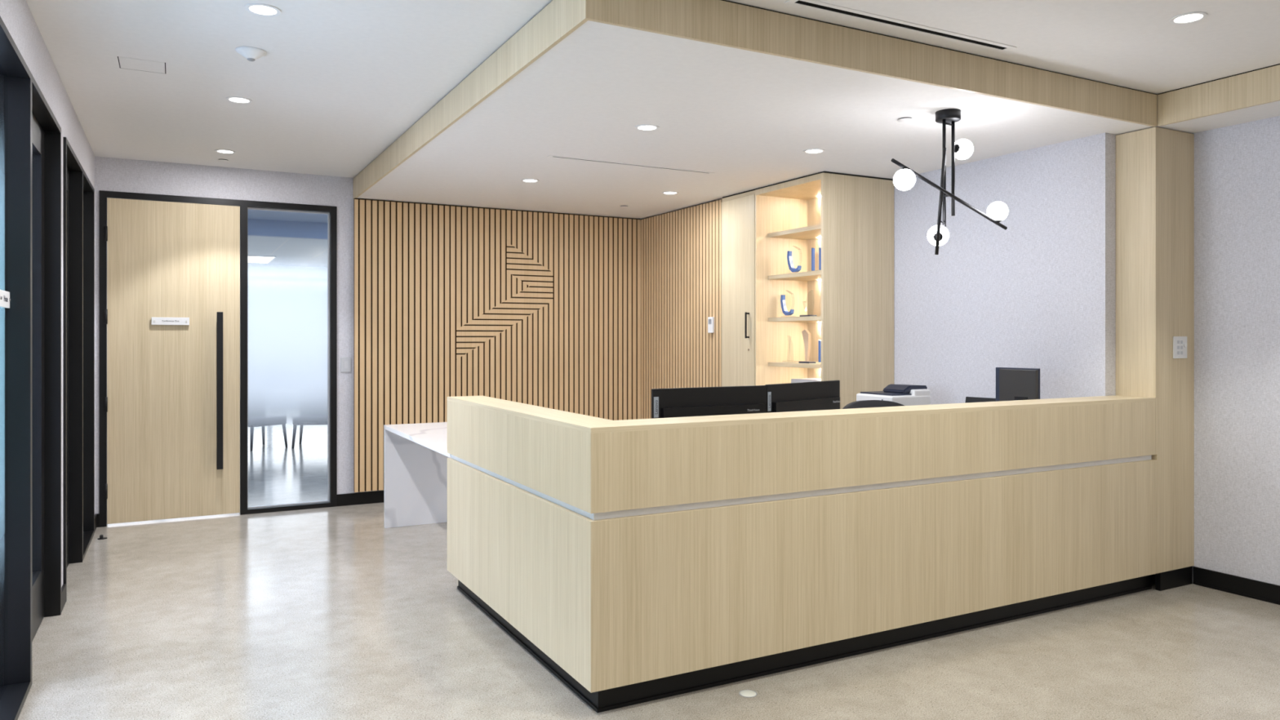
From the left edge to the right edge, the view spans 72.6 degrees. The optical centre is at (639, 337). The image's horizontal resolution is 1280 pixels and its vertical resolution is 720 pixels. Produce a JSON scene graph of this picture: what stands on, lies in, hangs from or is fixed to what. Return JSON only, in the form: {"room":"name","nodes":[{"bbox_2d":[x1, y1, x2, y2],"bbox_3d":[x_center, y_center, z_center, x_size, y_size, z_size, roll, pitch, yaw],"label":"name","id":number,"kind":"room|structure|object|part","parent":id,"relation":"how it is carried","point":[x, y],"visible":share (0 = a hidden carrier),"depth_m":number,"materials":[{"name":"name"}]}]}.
{"room":"lobby","nodes":[
{"label":"lobby","id":0,"kind":"room"},
{"bbox_2d":[0,0,94,586],"bbox_3d":[-1.531,0.030,1.624,0.130,2.739,11.106,0,0,-28],"label":"wall","id":1,"kind":"structure","parent":0,"point":[16,15],"depth_m":4.21,"materials":[{"name":"white paint"}]},
{"bbox_2d":[0,16,61,719],"bbox_3d":[-2.345,0.169,3.189,0.118,2.462,2.735,0,0,-28],"label":"door frame","id":2,"kind":"structure","parent":1,"relation":"in","point":[20,95],"depth_m":3.46,"materials":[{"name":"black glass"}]},
{"bbox_2d":[0,289,10,308],"bbox_3d":[-2.412,-0.146,3.304,0.018,0.063,0.220,0,0,-28],"label":"door sign","id":3,"kind":"object","parent":2,"relation":"attached to","point":[5,300],"visible":1,"depth_m":3.31,"materials":[{"name":"white plastic"}]},
{"bbox_2d":[31,112,44,641],"bbox_3d":[-2.767,0.181,3.918,0.042,2.422,0.995,0,0,-28],"label":"door","id":4,"kind":"structure","parent":2,"relation":"attached to","point":[37,133],"depth_m":4.26,"materials":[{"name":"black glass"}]},
{"bbox_2d":[62,137,94,600],"bbox_3d":[-3.522,0.169,5.398,0.118,2.462,1.830,0,0,-28],"label":"door frame","id":5,"kind":"structure","parent":1,"relation":"in","point":[82,192],"depth_m":5.42,"materials":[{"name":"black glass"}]},
{"bbox_2d":[66,168,69,566],"bbox_3d":[-3.342,0.181,4.997,0.042,2.422,0.897,0,0,-28],"label":"door","id":6,"kind":"structure","parent":5,"relation":"attached to","point":[68,171],"depth_m":5.33,"materials":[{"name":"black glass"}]},
{"bbox_2d":[61,513,97,612],"bbox_3d":[-3.481,1.351,5.431,0.012,0.098,2.291,0,0,-28],"label":"baseboard","id":7,"kind":"structure","parent":1,"relation":"attached to","point":[64,586],"depth_m":4.54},
{"bbox_2d":[94,156,383,514],"bbox_3d":[-1.986,0.030,7.601,4.952,2.739,0.130,0,0,-28],"label":"wall","id":8,"kind":"structure","parent":0,"point":[111,174],"depth_m":7.01,"materials":[{"name":"white paint"}]},
{"bbox_2d":[99,190,337,527],"bbox_3d":[-3.266,0.156,6.858,1.678,2.488,0.175,0,0,-28],"label":"door","id":9,"kind":"structure","parent":8,"relation":"in","point":[173,398],"depth_m":6.69,"materials":[{"name":"brown wood"}]},
{"bbox_2d":[151,317,189,324],"bbox_3d":[-3.581,-0.126,6.652,0.254,0.058,0.026,0,0,-28],"label":"door sign","id":10,"kind":"object","parent":9,"relation":"attached to","point":[155,321],"visible":1,"depth_m":6.64,"materials":[{"name":"white plastic"}]},
{"bbox_3d":[-3.273,0.411,6.793,0.044,1.222,0.067,0,0,-28],"label":"handle","id":11,"kind":"part","parent":9,"relation":"part of","materials":[{"name":"black metal"}]},
{"bbox_2d":[247,207,329,508],"bbox_3d":[-2.864,0.162,7.115,0.627,2.405,0.024,0,0,-28],"label":"window","id":12,"kind":"structure","parent":9,"relation":"attached to","point":[288,314],"depth_m":7.11,"materials":[{"name":"clear glass"}]},
{"bbox_2d":[96,490,383,527],"bbox_3d":[-1.996,1.351,7.515,4.570,0.098,0.012,0,0,-28],"label":"baseboard","id":13,"kind":"structure","parent":8,"relation":"attached to","point":[371,497],"depth_m":7.32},
{"bbox_2d":[340,357,351,372],"bbox_3d":[-2.453,0.226,7.273,0.082,0.124,0.008,0,0,-28],"label":"light switch","id":14,"kind":"object","parent":8,"relation":"attached to","point":[345,362],"visible":1,"depth_m":7.27,"materials":[{"name":"white plastic"}]},
{"bbox_2d":[353,0,590,199],"bbox_3d":[-1.292,-1.246,5.240,0.018,0.171,4.689,0,0,-28],"label":"ceiling beam","id":15,"kind":"structure","parent":8,"relation":"attached to","point":[558,19],"depth_m":4.18,"materials":[{"name":"brown wood"}]},
{"bbox_2d":[353,198,640,492],"bbox_3d":[-1.196,0.062,7.916,2.702,2.451,0.055,0,0,-28],"label":"panel","id":16,"kind":"object","parent":8,"relation":"attached to","point":[540,308],"visible":0.75,"depth_m":7.79,"materials":[{"name":"brown wood"}]},
{"bbox_2d":[640,199,721,418],"bbox_3d":[0.361,0.062,7.941,0.070,2.451,1.475,0,0,-28],"label":"panel","id":17,"kind":"object","parent":8,"relation":"attached to","point":[681,250],"visible":0.62,"depth_m":7.86,"materials":[{"name":"brown wood"}]},
{"bbox_2d":[707,316,714,333],"bbox_3d":[0.602,-0.107,7.387,0.025,0.135,0.070,0,0,-28],"label":"thermostat","id":18,"kind":"object","parent":17,"relation":"attached to","point":[710,319],"visible":1,"depth_m":7.36,"materials":[{"name":"white plastic"}]},
{"bbox_2d":[248,235,327,275],"bbox_3d":[-5.532,-1.250,13.880,11.300,0.100,7.700,0,0,-28],"label":"ceiling tiles","id":19,"kind":"structure","parent":0,"point":[294,255],"depth_m":12.55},
{"bbox_2d":[248,255,276,263],"bbox_3d":[-5.932,-1.194,13.270,0.620,0.012,1.240,0,0,-28],"label":"ceiling light","id":20,"kind":"object","parent":19,"relation":"attached to","point":[251,259],"visible":0.51,"depth_m":13.22,"materials":[{"name":"white"}]},
{"bbox_2d":[248,218,327,239],"bbox_3d":[-3.696,-1.317,10.438,11.300,0.285,0.100,0,0,-28],"label":"trim","id":21,"kind":"structure","parent":19,"relation":"attached to","point":[260,228],"depth_m":10.16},
{"bbox_2d":[17,410,1279,719],"bbox_3d":[-2.167,1.459,7.571,11.700,0.122,22.600,0,0,-28],"label":"floor","id":22,"kind":"structure","parent":0,"point":[329,613],"depth_m":3.91,"materials":[{"name":"concrete"}]},
{"bbox_2d":[97,534,106,539],"bbox_3d":[-3.744,1.387,6.073,0.060,0.026,0.060,0,0,-28],"label":"door stop","id":23,"kind":"object","parent":22,"relation":"on","point":[101,537],"visible":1,"depth_m":6.06,"materials":[{"name":"black metal"}]},
{"bbox_2d":[248,411,287,450],"bbox_3d":[-4.873,1.031,11.115,0.519,0.742,0.516,0,0,33],"label":"lounge chair","id":24,"kind":"object","parent":22,"relation":"on","point":[258,419],"visible":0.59,"depth_m":11.03,"materials":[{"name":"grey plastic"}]},
{"bbox_3d":[-4.805,1.250,10.797,0.042,0.304,0.071,0,0,-21],"label":"leg","id":25,"kind":"part","parent":24,"relation":"part of","materials":[{"name":"blue plastic"}]},
{"bbox_3d":[-5.065,0.830,11.241,0.060,0.340,0.500,0,0,33],"label":"backrest","id":26,"kind":"part","parent":24,"relation":"part of","materials":[{"name":"blue plastic"}]},
{"bbox_3d":[-4.941,1.250,11.432,0.042,0.304,0.071,0,0,-21],"label":"leg","id":27,"kind":"part","parent":24,"relation":"part of","materials":[{"name":"blue plastic"}]},
{"bbox_3d":[-4.873,1.055,11.114,0.500,0.110,0.500,0,0,33],"label":"seat","id":28,"kind":"part","parent":24,"relation":"part of","materials":[{"name":"blue plastic"}]},
{"bbox_3d":[-4.555,1.250,11.178,0.071,0.304,0.042,0,0,-3],"label":"leg","id":29,"kind":"part","parent":24,"relation":"part of","materials":[{"name":"blue plastic"}]},
{"bbox_2d":[291,408,327,448],"bbox_3d":[-4.194,1.031,11.307,0.516,0.742,0.519,0,0,-11],"label":"lounge chair","id":30,"kind":"object","parent":22,"relation":"on","point":[306,417],"visible":0.36,"depth_m":11.08,"materials":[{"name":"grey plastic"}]},
{"bbox_3d":[-4.374,1.250,11.037,0.042,0.304,0.071,0,0,25],"label":"leg","id":31,"kind":"part","parent":30,"relation":"part of","materials":[{"name":"blue plastic"}]},
{"bbox_3d":[-4.461,1.250,11.490,0.071,0.304,0.042,0,0,43],"label":"leg","id":32,"kind":"part","parent":30,"relation":"part of","materials":[{"name":"blue plastic"}]},
{"bbox_3d":[-4.194,1.055,11.307,0.500,0.110,0.500,0,0,-11],"label":"seat","id":33,"kind":"part","parent":30,"relation":"part of","materials":[{"name":"blue plastic"}]},
{"bbox_3d":[-4.237,0.830,11.533,0.500,0.340,0.060,0,0,-11],"label":"backrest","id":34,"kind":"part","parent":30,"relation":"part of","materials":[{"name":"blue plastic"}]},
{"bbox_2d":[383,422,450,528],"bbox_3d":[-1.131,1.022,5.838,0.780,0.757,1.754,0,0,-28],"label":"counter","id":35,"kind":"object","parent":22,"relation":"on","point":[415,455],"visible":0.46,"depth_m":6.47,"materials":[{"name":"stone"}]},
{"bbox_2d":[721,188,755,386],"bbox_3d":[1.063,0.118,7.168,0.702,2.564,0.472,0,0,-28],"label":"storage cabinet","id":36,"kind":"object","parent":22,"relation":"on","point":[738,210],"visible":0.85,"depth_m":7.01,"materials":[{"name":"brown wood"}]},
{"bbox_3d":[0.796,-1.139,7.025,0.018,0.028,0.468,0,0,-28],"label":"rail","id":37,"kind":"part","parent":36,"relation":"part of","materials":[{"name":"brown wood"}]},
{"bbox_3d":[0.844,-0.098,6.870,0.035,0.205,0.014,0,0,-28],"label":"handle","id":38,"kind":"part","parent":36,"relation":"part of","materials":[{"name":"black metal"}]},
{"bbox_2d":[447,395,1156,712],"bbox_3d":[0.898,0.865,4.843,3.461,1.070,1.909,0,0,-28],"label":"reception desk","id":39,"kind":"object","parent":22,"relation":"on","point":[639,561],"visible":1,"depth_m":3.76,"materials":[{"name":"brown wood"}]},
{"bbox_3d":[-0.539,0.496,4.076,0.203,0.293,1.909,0,0,-28],"label":"panel","id":40,"kind":"part","parent":39,"relation":"part of","materials":[{"name":"brown wood"}]},
{"bbox_3d":[-0.602,0.986,4.043,0.060,0.625,1.909,0,0,-28],"label":"panel","id":41,"kind":"part","parent":39,"relation":"part of","materials":[{"name":"brown wood"}]},
{"bbox_2d":[651,385,766,418],"bbox_3d":[0.328,0.444,3.926,0.610,0.442,0.220,0,0,-28],"label":"monitor","id":42,"kind":"object","parent":39,"relation":"on","point":[726,400],"visible":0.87,"depth_m":3.92,"materials":[{"name":"black plastic"}]},
{"bbox_2d":[764,380,840,413],"bbox_3d":[0.822,0.443,4.290,0.610,0.445,0.220,0,0,-44],"label":"monitor","id":43,"kind":"object","parent":39,"relation":"on","point":[815,395],"visible":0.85,"depth_m":4.27,"materials":[{"name":"black plastic"}]},
{"bbox_3d":[1.275,0.496,4.088,3.415,0.293,0.222,0,0,-28],"label":"panel","id":44,"kind":"part","parent":39,"relation":"part of","materials":[{"name":"brown wood"}]},
{"bbox_3d":[1.318,0.986,4.019,3.427,0.625,0.060,0,0,-28],"label":"panel","id":45,"kind":"part","parent":39,"relation":"part of","materials":[{"name":"brown wood"}]},
{"bbox_2d":[964,396,995,403],"bbox_3d":[2.033,0.514,5.248,0.131,0.302,0.220,0,0,-40],"label":"tablet","id":46,"kind":"object","parent":39,"relation":"on","point":[968,399],"visible":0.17,"depth_m":5.30,"materials":[{"name":"black plastic"}]},
{"bbox_2d":[995,367,1039,401],"bbox_3d":[2.186,0.420,5.075,0.180,0.489,0.272,0,0,-35],"label":"monitor","id":47,"kind":"object","parent":39,"relation":"on","point":[1012,384],"visible":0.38,"depth_m":5.05,"materials":[{"name":"black plastic"}]},
{"bbox_2d":[755,171,893,408],"bbox_3d":[1.383,0.118,6.607,0.667,2.564,0.810,0,0,-28],"label":"shelf unit","id":48,"kind":"object","parent":22,"relation":"on","point":[849,216],"visible":0.66,"depth_m":6.37,"materials":[{"name":"brown wood"}]},
{"bbox_2d":[780,294,794,315],"bbox_3d":[1.155,-0.264,6.796,0.065,0.215,0.153,0,0,-28],"label":"award","id":49,"kind":"object","parent":48,"relation":"on","point":[783,304],"visible":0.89,"depth_m":6.83,"materials":[{"name":"blue glass"}]},
{"bbox_2d":[786,250,801,273],"bbox_3d":[1.196,-0.599,6.720,0.065,0.223,0.160,0,0,-28],"label":"award","id":50,"kind":"object","parent":48,"relation":"on","point":[792,268],"visible":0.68,"depth_m":6.75,"materials":[{"name":"blue glass"}]},
{"bbox_3d":[1.361,0.208,6.599,0.388,0.031,0.773,0,0,-28],"label":"shelf","id":51,"kind":"part","parent":48,"relation":"part of","materials":[{"name":"brown wood"}]},
{"bbox_3d":[1.361,-0.141,6.599,0.388,0.031,0.773,0,0,-28],"label":"shelf","id":52,"kind":"part","parent":48,"relation":"part of","materials":[{"name":"brown wood"}]},
{"bbox_3d":[1.361,-0.471,6.599,0.388,0.031,0.773,0,0,-28],"label":"shelf","id":53,"kind":"part","parent":48,"relation":"part of","materials":[{"name":"brown wood"}]},
{"bbox_3d":[1.361,-0.803,6.599,0.388,0.031,0.773,0,0,-28],"label":"shelf","id":54,"kind":"part","parent":48,"relation":"part of","materials":[{"name":"brown wood"}]},
{"bbox_2d":[791,377,821,382],"bbox_3d":[1.377,0.352,6.525,0.230,0.074,0.500,0,0,-28],"label":"box","id":55,"kind":"object","parent":48,"relation":"on","point":[806,380],"visible":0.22,"depth_m":6.62,"materials":[{"name":"white paper"}]},
{"bbox_2d":[799,329,815,363],"bbox_3d":[1.263,0.066,6.584,0.065,0.255,0.124,0,0,-28],"label":"award","id":56,"kind":"object","parent":48,"relation":"on","point":[806,334],"visible":0.91,"depth_m":6.57,"materials":[{"name":"beige wood"}]},
{"bbox_2d":[800,315,817,316],"bbox_3d":[1.268,-0.257,6.575,0.065,0.200,0.124,0,0,-28],"label":"award","id":57,"kind":"object","parent":48,"relation":"on","point":[800,315],"visible":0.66,"depth_m":6.54,"materials":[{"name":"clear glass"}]},
{"bbox_2d":[811,248,816,271],"bbox_3d":[1.297,-0.580,6.520,0.065,0.185,0.080,0,0,-28],"label":"book","id":58,"kind":"object","parent":48,"relation":"on","point":[812,249],"visible":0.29,"depth_m":6.51,"materials":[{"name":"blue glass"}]},
{"bbox_3d":[1.603,0.095,6.728,0.160,2.411,0.774,0,0,-28],"label":"panel","id":59,"kind":"part","parent":48,"relation":"part of","materials":[{"name":"brown wood"}]},
{"bbox_2d":[814,340,821,364],"bbox_3d":[1.335,0.105,6.449,0.065,0.175,0.080,0,0,-28],"label":"award","id":60,"kind":"object","parent":48,"relation":"on","point":[820,341],"visible":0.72,"depth_m":6.44,"materials":[{"name":"blue glass"}]},
{"bbox_2d":[818,247,821,270],"bbox_3d":[1.340,-0.606,6.440,0.065,0.238,0.095,0,0,-28],"label":"book","id":61,"kind":"object","parent":48,"relation":"on","point":[820,248],"visible":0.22,"depth_m":6.43,"materials":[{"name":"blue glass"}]},
{"bbox_2d":[842,400,904,408],"bbox_3d":[1.573,0.895,5.169,0.610,1.008,0.649,0,0,-28],"label":"office chair","id":62,"kind":"object","parent":22,"relation":"on","point":[864,403],"visible":0.03,"depth_m":5.41,"materials":[{"name":"black fabric"}]},
{"bbox_3d":[1.728,1.032,5.959,0.667,0.735,0.651,0,0,-28],"label":"credenza","id":63,"kind":"object","parent":22,"relation":"on","visible":0},
{"bbox_2d":[856,384,930,405],"bbox_3d":[1.710,0.491,5.884,0.364,0.348,0.345,0,0,-28],"label":"printer","id":64,"kind":"object","parent":63,"relation":"on","point":[904,394],"visible":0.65,"depth_m":5.78,"materials":[{"name":"white plastic"}]},
{"bbox_3d":[1.789,0.343,5.890,0.220,0.052,0.200,0,0,-28],"label":"scanner lid","id":65,"kind":"part","parent":64,"relation":"part of","materials":[{"name":"black plastic"}]},
{"bbox_2d":[26,0,1279,223],"bbox_3d":[-0.262,-1.399,3.997,11.300,0.121,14.500,0,0,-28],"label":"ceiling","id":66,"kind":"structure","parent":0,"point":[337,82],"depth_m":4.12,"materials":[{"name":"paint"}]},
{"bbox_2d":[117,56,165,73],"bbox_3d":[-2.445,-1.338,4.286,0.202,0.001,0.203,0,0,-28],"label":"access panel","id":67,"kind":"object","parent":66,"relation":"attached to","point":[124,63],"visible":1,"depth_m":4.28,"materials":[{"name":"paint"}]},
{"bbox_2d":[217,159,229,162],"bbox_3d":[-3.138,-1.334,6.566,0.082,0.009,0.082,0,0,-28],"label":"cap","id":68,"kind":"object","parent":66,"relation":"attached to","point":[219,160],"visible":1,"depth_m":6.55,"materials":[{"name":"paint"}]},
{"bbox_2d":[214,149,235,154],"bbox_3d":[-2.980,-1.337,6.267,0.136,0.004,0.136,0,0,-28],"label":"recessed light","id":69,"kind":"object","parent":66,"relation":"in","point":[221,151],"visible":1,"depth_m":6.26,"materials":[{"name":"white"}]},
{"bbox_2d":[226,96,252,103],"bbox_3d":[-2.256,-1.337,4.909,0.136,0.004,0.136,0,0,-28],"label":"recessed light","id":70,"kind":"object","parent":66,"relation":"in","point":[237,100],"visible":1,"depth_m":4.91,"materials":[{"name":"white"}]},
{"bbox_2d":[235,46,266,61],"bbox_3d":[-1.817,-1.316,4.074,0.136,0.046,0.136,0,0,-28],"label":"smoke detector","id":71,"kind":"object","parent":66,"relation":"attached to","point":[251,54],"visible":1,"depth_m":4.04,"materials":[{"name":"grey plastic"}]},
{"bbox_2d":[244,3,280,16],"bbox_3d":[-1.538,-1.337,3.558,0.136,0.004,0.136,0,0,-28],"label":"recessed light","id":72,"kind":"object","parent":66,"relation":"in","point":[260,9],"visible":1,"depth_m":3.56,"materials":[{"name":"white"}]},
{"bbox_2d":[784,0,1016,52],"bbox_3d":[1.156,-1.337,3.751,1.270,0.003,0.078,0,0,-28],"label":"air slot","id":73,"kind":"object","parent":66,"relation":"attached to","point":[814,5],"visible":1,"depth_m":3.72,"materials":[{"name":"paint"}]},
{"bbox_2d":[1169,11,1207,24],"bbox_3d":[2.295,-1.337,3.649,0.136,0.004,0.136,0,0,-28],"label":"recessed light","id":74,"kind":"object","parent":66,"relation":"in","point":[1189,17],"visible":1,"depth_m":3.65,"materials":[{"name":"white"}]},
{"bbox_2d":[356,20,1279,219],"bbox_3d":[1.897,-1.252,3.406,3.886,0.173,11.026,0,0,-28],"label":"ceiling","id":75,"kind":"structure","parent":0,"point":[748,118],"depth_m":4.86,"materials":[{"name":"paint"}]},
{"bbox_2d":[520,178,539,182],"bbox_3d":[-0.814,-1.163,6.461,0.136,0.004,0.136,0,0,-28],"label":"recessed light","id":76,"kind":"object","parent":75,"relation":"in","point":[528,180],"visible":1,"depth_m":6.47,"materials":[{"name":"white plastic"}]},
{"bbox_2d":[546,155,715,173],"bbox_3d":[-0.036,-1.163,5.880,1.250,0.003,0.050,0,0,-28],"label":"air slot","id":77,"kind":"object","parent":75,"relation":"attached to","point":[549,156],"visible":1,"depth_m":5.85,"materials":[{"name":"paint"}]},
{"bbox_2d":[635,124,659,130],"bbox_3d":[0.039,-1.163,4.830,0.136,0.004,0.136,0,0,-28],"label":"recessed light","id":78,"kind":"object","parent":75,"relation":"in","point":[645,126],"visible":1,"depth_m":4.83,"materials":[{"name":"white plastic"}]},
{"bbox_2d":[662,191,678,194],"bbox_3d":[0.243,-1.163,7.009,0.136,0.004,0.136,0,0,-28],"label":"recessed light","id":79,"kind":"object","parent":75,"relation":"in","point":[667,192],"visible":1,"depth_m":7.02,"materials":[{"name":"white"}]},
{"bbox_2d":[803,148,825,153],"bbox_3d":[1.087,-1.163,5.439,0.136,0.004,0.136,0,0,-28],"label":"recessed light","id":80,"kind":"object","parent":75,"relation":"in","point":[811,150],"visible":1,"depth_m":5.44,"materials":[{"name":"white plastic"}]},
{"bbox_2d":[588,0,1157,126],"bbox_3d":[1.325,-1.246,3.988,3.423,0.171,0.018,0,0,-28],"label":"ceiling beam","id":81,"kind":"structure","parent":75,"relation":"attached to","point":[717,22],"depth_m":3.80,"materials":[{"name":"brown wood"}]},
{"bbox_2d":[897,117,913,122],"bbox_3d":[1.413,-1.160,4.641,0.082,0.009,0.082,0,0,-28],"label":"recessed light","id":82,"kind":"object","parent":75,"relation":"attached to","point":[902,119],"visible":1,"depth_m":4.63,"materials":[{"name":"paint"}]},
{"bbox_2d":[891,108,1008,254],"bbox_3d":[1.570,-0.789,4.463,0.813,0.750,0.168,0,0,-28],"label":"pendant light","id":83,"kind":"object","parent":75,"relation":"hanging from","point":[904,179],"visible":1,"depth_m":4.46,"materials":[{"name":"black metal"}]},
{"bbox_3d":[1.298,-0.776,4.283,0.106,0.106,0.106,0,0,-28],"label":"globe","id":84,"kind":"part","parent":83,"relation":"part of","materials":[{"name":"white glass"}]},
{"bbox_3d":[1.515,-0.519,4.430,0.106,0.106,0.106,0,0,-28],"label":"globe","id":85,"kind":"part","parent":83,"relation":"part of","materials":[{"name":"white glass"}]},
{"bbox_3d":[1.518,-0.691,4.400,0.017,0.553,0.134,0,0,38],"label":"rod","id":86,"kind":"part","parent":83,"relation":"part of","materials":[{"name":"black metal"}]},
{"bbox_3d":[1.559,-0.825,4.469,0.019,0.590,0.017,0,0,-28],"label":"rod","id":87,"kind":"part","parent":83,"relation":"part of","materials":[{"name":"black metal"}]},
{"bbox_3d":[1.585,-0.723,4.435,0.813,0.301,0.017,0,0,-28],"label":"rod","id":88,"kind":"part","parent":83,"relation":"part of","materials":[{"name":"black metal"}]},
{"bbox_3d":[1.621,-0.875,4.514,0.017,0.489,0.017,0,0,-28],"label":"rod","id":89,"kind":"part","parent":83,"relation":"part of","materials":[{"name":"black metal"}]},
{"bbox_3d":[1.683,-0.982,4.546,0.106,0.106,0.106,0,0,-28],"label":"globe","id":90,"kind":"part","parent":83,"relation":"part of","materials":[{"name":"white glass"}]},
{"bbox_3d":[1.884,-0.664,4.595,0.106,0.106,0.106,0,0,-28],"label":"globe","id":91,"kind":"part","parent":83,"relation":"part of","materials":[{"name":"white glass"}]},
{"bbox_2d":[1157,64,1279,126],"bbox_3d":[4.327,-1.246,2.015,0.018,0.171,6.285,0,0,-28],"label":"ceiling beam","id":92,"kind":"structure","parent":75,"relation":"attached to","point":[1261,86],"depth_m":4.50,"materials":[{"name":"brown wood"}]},
{"bbox_2d":[893,133,1117,404],"bbox_3d":[1.651,0.030,6.946,0.120,2.739,4.448,0,0,-28],"label":"wall","id":93,"kind":"structure","parent":0,"point":[1038,291],"depth_m":5.50,"materials":[{"name":"white paint"}]},
{"bbox_2d":[1115,126,1194,591],"bbox_3d":[2.940,0.120,4.981,0.362,2.559,0.231,0,0,-28],"label":"pillar","id":94,"kind":"structure","parent":0,"point":[1155,166],"depth_m":4.88,"materials":[{"name":"brown wood"}]},
{"bbox_3d":[3.002,1.349,4.901,0.303,0.101,0.028,0,0,-28],"label":"baseboard","id":95,"kind":"part","parent":94,"relation":"part of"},
{"bbox_2d":[1173,336,1186,358],"bbox_3d":[3.032,0.054,4.891,0.126,0.123,0.012,0,0,-28],"label":"control plate","id":96,"kind":"object","parent":94,"relation":"attached to","point":[1180,343],"visible":1,"depth_m":4.89,"materials":[{"name":"white plastic"}]},
{"bbox_2d":[1191,115,1279,585],"bbox_3d":[4.634,0.030,2.319,0.120,2.739,6.532,0,0,-28],"label":"wall","id":97,"kind":"structure","parent":0,"point":[1237,167],"depth_m":4.76,"materials":[{"name":"white paint"}]},
{"bbox_2d":[357,0,1279,174],"bbox_3d":[1.919,-1.335,3.600,11.287,0.007,3.030,0,0,33],"label":"trim","id":98,"kind":"structure","parent":97,"relation":"attached to","point":[722,0],"depth_m":4.19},
{"bbox_2d":[1192,566,1279,604],"bbox_3d":[4.629,1.351,2.183,0.016,0.098,6.296,0,0,-28],"label":"baseboard","id":99,"kind":"structure","parent":97,"relation":"attached to","point":[1238,585],"depth_m":4.75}
]}

